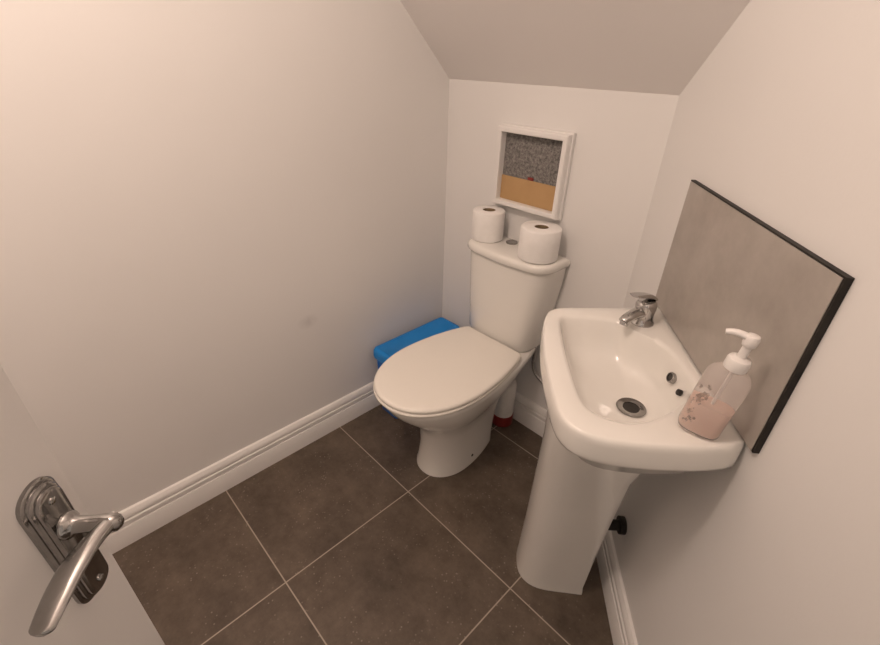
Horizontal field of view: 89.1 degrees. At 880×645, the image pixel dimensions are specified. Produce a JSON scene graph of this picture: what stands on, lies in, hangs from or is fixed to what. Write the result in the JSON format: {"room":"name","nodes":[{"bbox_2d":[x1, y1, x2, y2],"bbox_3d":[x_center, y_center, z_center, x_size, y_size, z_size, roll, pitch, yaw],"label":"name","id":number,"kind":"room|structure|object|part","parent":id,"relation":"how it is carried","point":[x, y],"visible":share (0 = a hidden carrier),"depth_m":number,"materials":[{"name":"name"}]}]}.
{"room":"bathroom","nodes":[
{"label":"bathroom","id":0,"kind":"room"},
{"bbox_2d":[0,0,448,514],"bbox_3d":[-1.041,-0.390,0.664,3.081,2.500,0.100,-25,40,-37],"label":"wall","id":1,"kind":"structure","parent":0,"point":[215,215],"depth_m":1.17,"materials":[{"name":"paint"}]},
{"bbox_2d":[104,381,379,553],"bbox_3d":[-1.023,0.651,1.242,2.861,0.122,0.018,-25,40,-37],"label":"baseboard","id":2,"kind":"structure","parent":1,"relation":"attached to","point":[148,515],"depth_m":1.51,"materials":[{"name":"paint"}]},
{"bbox_2d":[112,404,612,644],"bbox_3d":[-0.511,1.428,0.139,4.181,0.060,2.870,-25,40,-37],"label":"floor","id":3,"kind":"structure","parent":0,"point":[344,539],"depth_m":1.32,"materials":[{"name":"tile"}]},
{"bbox_2d":[374,317,459,418],"bbox_3d":[-0.090,0.189,1.877,0.376,0.312,0.124,-25,40,-37],"label":"tub","id":4,"kind":"object","parent":3,"relation":"on","point":[382,352],"visible":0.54,"depth_m":1.79,"materials":[{"name":"blue plastic"}]},
{"bbox_3d":[-0.086,0.074,1.809,0.376,0.046,0.124,-25,40,-37],"label":"lid","id":5,"kind":"part","parent":4,"relation":"part of","materials":[{"name":"blue plastic"}]},
{"bbox_2d":[373,236,569,476],"bbox_3d":[0.106,0.185,1.467,0.646,0.750,0.497,-25,40,-37],"label":"toilet","id":6,"kind":"object","parent":3,"relation":"on","point":[449,385],"visible":0.86,"depth_m":1.46,"materials":[{"name":"ceramic"}]},
{"bbox_3d":[0.012,0.158,1.431,0.485,0.012,0.340,-25,40,-37],"label":"seat","id":7,"kind":"part","parent":6,"relation":"part of","materials":[{"name":"plastic"}]},
{"bbox_3d":[0.014,0.143,1.425,0.486,0.018,0.337,-25,40,-37],"label":"lid","id":8,"kind":"part","parent":6,"relation":"part of","materials":[{"name":"plastic"}]},
{"bbox_2d":[471,205,504,242],"bbox_3d":[0.164,-0.336,1.524,0.109,0.100,0.109,4,31,4],"label":"toilet roll","id":9,"kind":"object","parent":6,"relation":"on","point":[488,221],"visible":1,"depth_m":1.49,"materials":[{"name":"paper"}]},
{"bbox_3d":[0.238,-0.230,1.478,0.154,0.031,0.347,-25,40,-37],"label":"cistern lid","id":10,"kind":"part","parent":6,"relation":"part of","materials":[{"name":"ceramic"}]},
{"bbox_2d":[518,220,561,264],"bbox_3d":[0.308,-0.249,1.385,0.125,0.100,0.125,17,34,23],"label":"toilet roll","id":11,"kind":"object","parent":6,"relation":"on","point":[539,241],"visible":1,"depth_m":1.34,"materials":[{"name":"paper"}]},
{"bbox_2d":[492,379,516,426],"bbox_3d":[0.257,0.300,1.782,0.086,0.238,0.086,-25,40,-37],"label":"bottle","id":12,"kind":"object","parent":3,"relation":"on","point":[503,415],"visible":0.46,"depth_m":1.76,"materials":[{"name":"white plastic"}]},
{"bbox_2d":[516,292,744,594],"bbox_3d":[0.342,0.368,1.056,0.294,0.868,0.480,5,31,5],"label":"basin","id":13,"kind":"object","parent":3,"relation":"on","point":[617,383],"visible":0.95,"depth_m":0.93,"materials":[{"name":"ceramic"}]},
{"bbox_3d":[0.417,-0.014,0.961,0.071,0.030,0.030,-18,36,-29],"label":"spout","id":14,"kind":"part","parent":13,"relation":"part of","materials":[{"name":"silver metal"}]},
{"bbox_3d":[0.349,0.139,0.919,0.293,0.172,0.480,5,31,5],"label":"bowl","id":15,"kind":"part","parent":13,"relation":"part of","materials":[{"name":"ceramic"}]},
{"bbox_2d":[630,292,657,327],"bbox_3d":[0.438,-0.031,0.962,0.079,0.081,0.051,-25,40,-37],"label":"tap","id":16,"kind":"object","parent":13,"relation":"on","point":[641,316],"depth_m":0.96,"materials":[{"name":"silver metal"}]},
{"bbox_2d":[678,328,760,439],"bbox_3d":[0.410,0.091,0.653,0.069,0.184,0.041,20,35,27],"label":"soap dispenser","id":17,"kind":"object","parent":13,"relation":"on","point":[723,386],"visible":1,"depth_m":0.64,"materials":[{"name":"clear plastic"}]},
{"bbox_2d":[678,362,750,439],"bbox_3d":[0.409,0.111,0.665,0.069,0.136,0.041,21,36,29],"label":"bottle","id":18,"kind":"object","parent":17,"relation":"attached to","point":[722,387],"depth_m":0.65,"materials":[{"name":"plastic"}]},
{"bbox_2d":[442,79,678,409],"bbox_3d":[0.361,-0.188,1.570,0.100,1.300,0.888,-25,40,-37],"label":"wall","id":19,"kind":"structure","parent":0,"point":[622,136],"depth_m":1.34,"materials":[{"name":"paint"}]},
{"bbox_2d":[513,392,546,436],"bbox_3d":[0.262,0.315,1.872,0.018,0.122,0.768,-25,40,-37],"label":"baseboard","id":20,"kind":"structure","parent":19,"relation":"attached to","point":[528,413],"depth_m":1.78,"materials":[{"name":"paint"}]},
{"bbox_2d":[492,123,576,220],"bbox_3d":[0.279,-0.471,1.397,0.034,0.251,0.264,-25,40,-37],"label":"frame","id":21,"kind":"object","parent":19,"relation":"attached to","point":[533,164],"visible":1,"depth_m":1.39,"materials":[{"name":"paint"}]},
{"bbox_3d":[0.289,-0.476,1.405,0.007,0.211,0.224,-25,40,-37],"label":"felt panel","id":22,"kind":"part","parent":21,"relation":"part of","materials":[{"name":"grey fabric"}]},
{"bbox_2d":[400,0,750,94],"bbox_3d":[-0.338,-0.476,-0.288,3.001,1.262,2.070,-25,40,-37],"label":"ceiling","id":23,"kind":"structure","parent":0,"point":[641,46],"depth_m":1.08,"materials":[{"name":"paint"}]},
{"bbox_2d":[611,0,879,644],"bbox_3d":[0.509,-0.097,0.248,0.100,2.500,1.830,5,31,5],"label":"wall","id":24,"kind":"structure","parent":0,"point":[780,545],"depth_m":0.62,"materials":[{"name":"paint"}]},
{"bbox_2d":[596,530,637,644],"bbox_3d":[0.426,0.895,0.904,0.018,0.122,1.730,5,31,5],"label":"baseboard","id":25,"kind":"structure","parent":24,"relation":"attached to","point":[618,611],"depth_m":1.17,"materials":[{"name":"paint"}]},
{"bbox_2d":[656,180,854,453],"bbox_3d":[0.497,-0.052,0.796,0.010,0.284,0.488,5,31,5],"label":"backsplash","id":26,"kind":"structure","parent":24,"relation":"attached to","point":[725,267],"depth_m":0.69,"materials":[{"name":"tile"}]},
{"bbox_3d":[-0.845,0.239,-0.383,1.753,2.500,2.088,-25,40,-37],"label":"wall","id":27,"kind":"structure","parent":0,"visible":0},
{"bbox_2d":[0,365,164,644],"bbox_3d":[-0.304,0.273,0.070,0.094,1.994,0.732,-1,31,-5],"label":"door","id":28,"kind":"structure","parent":27,"relation":"in","point":[61,583],"depth_m":0.38,"materials":[{"name":"paint"}]},
{"bbox_3d":[-0.339,0.203,0.411,0.012,0.155,0.041,-1,31,-5],"label":"handle","id":29,"kind":"part","parent":28,"relation":"part of","materials":[{"name":"silver metal"}]},
{"bbox_3d":[-0.306,0.200,0.367,0.046,0.025,0.102,-1,31,-5],"label":"lever","id":30,"kind":"part","parent":28,"relation":"part of","materials":[{"name":"silver metal"}]}
]}

